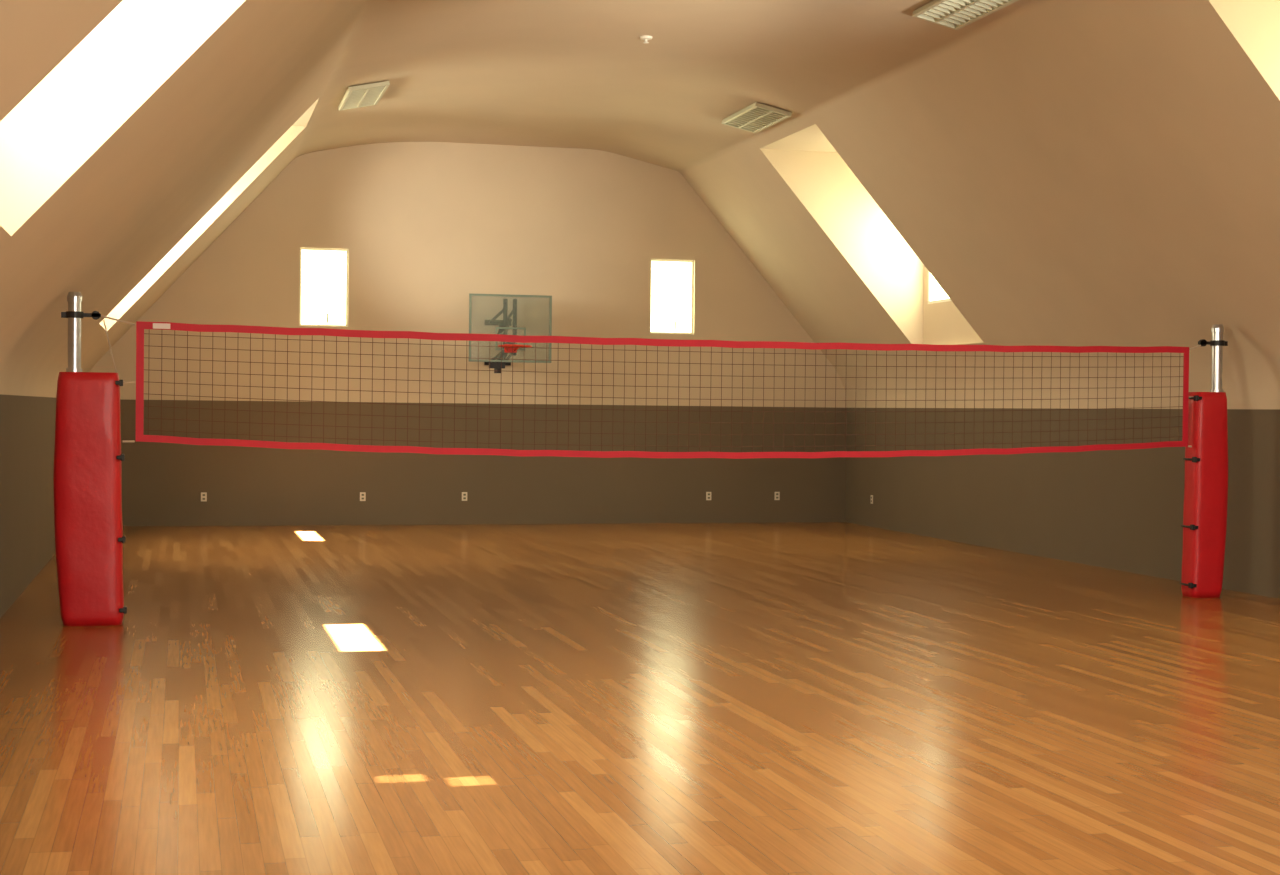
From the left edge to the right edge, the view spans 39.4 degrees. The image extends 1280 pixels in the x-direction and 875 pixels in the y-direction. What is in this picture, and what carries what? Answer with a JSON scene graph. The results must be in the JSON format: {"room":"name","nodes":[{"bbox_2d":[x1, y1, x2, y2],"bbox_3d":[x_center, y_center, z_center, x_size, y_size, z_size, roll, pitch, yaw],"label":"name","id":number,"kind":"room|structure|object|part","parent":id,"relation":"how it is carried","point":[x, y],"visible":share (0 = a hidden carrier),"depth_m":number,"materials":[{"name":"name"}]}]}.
{"room":"indoor volleyball court","nodes":[
{"label":"indoor volleyball court","id":0,"kind":"room"},
{"bbox_2d":[0,392,55,617],"bbox_3d":[-4.195,0.621,10.654,0.001,1.840,30.700,0,1,-14],"label":"wall","id":1,"kind":"structure","parent":0,"point":[27,421],"depth_m":16.72,"materials":[{"name":"paint"}]},
{"bbox_2d":[90,142,846,525],"bbox_3d":[-2.362,-1.552,26.997,11.650,5.720,0.120,0,1,-14],"label":"wall","id":2,"kind":"structure","parent":0,"point":[423,227],"depth_m":26.89,"materials":[{"name":"paint"}]},
{"bbox_2d":[201,492,206,500],"bbox_3d":[-6.328,0.862,25.955,0.084,0.130,0.012,0,1,-14],"label":"wall outlet","id":3,"kind":"object","parent":2,"relation":"attached to","point":[203,494],"visible":1,"depth_m":25.95,"materials":[{"name":"plastic"}]},
{"bbox_2d":[299,248,347,326],"bbox_3d":[-4.669,-2.212,26.408,0.710,1.150,0.070,0,1,-14],"label":"window","id":4,"kind":"structure","parent":2,"relation":"in","point":[323,300],"depth_m":26.41,"materials":[{"name":"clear glass"}]},
{"bbox_2d":[360,492,365,500],"bbox_3d":[-4.110,0.877,26.524,0.084,0.130,0.012,0,1,-14],"label":"wall outlet","id":5,"kind":"object","parent":2,"relation":"attached to","point":[362,494],"visible":1,"depth_m":26.52,"materials":[{"name":"plastic"}]},
{"bbox_2d":[462,492,466,500],"bbox_3d":[-2.638,0.887,26.902,0.084,0.130,0.012,0,1,-14],"label":"wall outlet","id":6,"kind":"object","parent":2,"relation":"attached to","point":[464,494],"visible":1,"depth_m":26.89,"materials":[{"name":"plastic"}]},
{"bbox_2d":[469,293,551,372],"bbox_3d":[-1.935,-1.504,26.155,1.210,1.140,1.724,0,1,-14],"label":"basketball hoop","id":7,"kind":"object","parent":2,"relation":"attached to","point":[504,325],"visible":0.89,"depth_m":25.94,"materials":[{"name":"plastic"}]},
{"bbox_3d":[-2.103,-1.565,26.429,0.064,0.912,1.056,0,1,-17],"label":"support arm","id":8,"kind":"part","parent":7,"relation":"part of","materials":[{"name":"black plastic"}]},
{"bbox_3d":[-1.919,-1.563,26.476,0.064,0.912,1.056,0,1,-11],"label":"support arm","id":9,"kind":"part","parent":7,"relation":"part of","materials":[{"name":"black plastic"}]},
{"bbox_2d":[650,259,693,333],"bbox_3d":[0.484,-2.178,27.731,0.710,1.150,0.070,0,1,-14],"label":"window","id":10,"kind":"structure","parent":2,"relation":"in","point":[671,281],"depth_m":27.74,"materials":[{"name":"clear glass"}]},
{"bbox_2d":[706,492,710,499],"bbox_3d":[1.071,0.912,27.854,0.084,0.130,0.012,0,1,-14],"label":"wall outlet","id":11,"kind":"object","parent":2,"relation":"attached to","point":[708,494],"visible":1,"depth_m":27.85,"materials":[{"name":"plastic"}]},
{"bbox_2d":[774,492,779,499],"bbox_3d":[2.156,0.919,28.133,0.084,0.130,0.012,0,1,-14],"label":"wall outlet","id":12,"kind":"object","parent":2,"relation":"attached to","point":[777,494],"visible":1,"depth_m":28.13,"materials":[{"name":"plastic"}]},
{"bbox_2d":[0,522,1279,874],"bbox_3d":[1.437,1.579,12.117,11.650,0.001,30.700,0,1,-14],"label":"floor","id":13,"kind":"structure","parent":0,"point":[797,698],"depth_m":10.29,"materials":[{"name":"brown wood"}]},
{"bbox_2d":[53,292,134,625],"bbox_3d":[-4.336,0.167,14.220,0.615,2.635,0.309,0,1,-14],"label":"post","id":14,"kind":"object","parent":13,"relation":"on","point":[88,458],"visible":1,"depth_m":14.08,"materials":[{"name":"leather"}]},
{"bbox_2d":[136,321,1188,458],"bbox_3d":[0.625,-0.358,15.774,9.764,1.088,0.021,0,1,-17],"label":"net","id":15,"kind":"object","parent":14,"relation":"attached to","point":[140,325],"visible":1,"depth_m":15.57,"materials":[{"name":"red fabric"}]},
{"bbox_2d":[1179,324,1227,597],"bbox_3d":[5.468,0.224,17.305,0.428,2.635,0.269,0,1,-14],"label":"post","id":16,"kind":"object","parent":13,"relation":"on","point":[1204,526],"visible":1,"depth_m":17.20,"materials":[{"name":"leather"}]},
{"bbox_2d":[0,0,1279,406],"bbox_3d":[1.477,-2.201,12.059,11.650,3.880,30.700,0,1,-14],"label":"ceiling","id":17,"kind":"structure","parent":0,"point":[1065,172],"depth_m":18.20,"materials":[{"name":"paint"}]},
{"bbox_2d":[338,81,389,110],"bbox_3d":[-3.339,-4.117,21.578,0.478,0.144,1.440,0,1,-14],"label":"ceiling vent","id":18,"kind":"object","parent":17,"relation":"in","point":[364,95],"visible":1,"depth_m":21.43,"materials":[{"name":"white metal"}]},
{"bbox_2d":[640,36,651,43],"bbox_3d":[0.064,-4.231,19.042,0.140,0.066,0.140,0,1,-14],"label":"sprinkler","id":19,"kind":"object","parent":17,"relation":"attached to","point":[645,38],"visible":1,"depth_m":19.01,"materials":[{"name":"white metal"}]},
{"bbox_3d":[0.065,-4.249,19.042,0.140,0.030,0.140,0,1,-14],"label":"sprinkler plate","id":20,"kind":"part","parent":19,"relation":"part of","materials":[{"name":"white metal"}]},
{"bbox_2d":[721,102,791,132],"bbox_3d":[1.474,-4.072,22.814,0.477,0.152,1.440,0,1,-14],"label":"ceiling vent","id":21,"kind":"object","parent":17,"relation":"in","point":[756,117],"visible":1,"depth_m":22.72,"materials":[{"name":"white metal"}]},
{"bbox_2d":[928,271,950,303],"bbox_3d":[4.231,-2.572,23.781,0.050,1.500,1.850,0,1,-14],"label":"window","id":22,"kind":"structure","parent":17,"relation":"attached to","point":[936,294],"depth_m":24.48,"materials":[{"name":"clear glass"}]},
{"bbox_2d":[912,0,1017,29],"bbox_3d":[3.005,-3.979,16.445,0.477,0.152,1.440,0,1,-14],"label":"ceiling vent","id":23,"kind":"object","parent":17,"relation":"in","point":[953,14],"visible":1,"depth_m":16.67,"materials":[{"name":"white metal"}]},
{"bbox_2d":[845,406,1279,598],"bbox_3d":[7.089,0.697,13.551,0.001,1.840,30.700,0,1,-14],"label":"wall","id":24,"kind":"structure","parent":0,"point":[1121,510],"depth_m":21.27,"materials":[{"name":"paint"}]}
]}

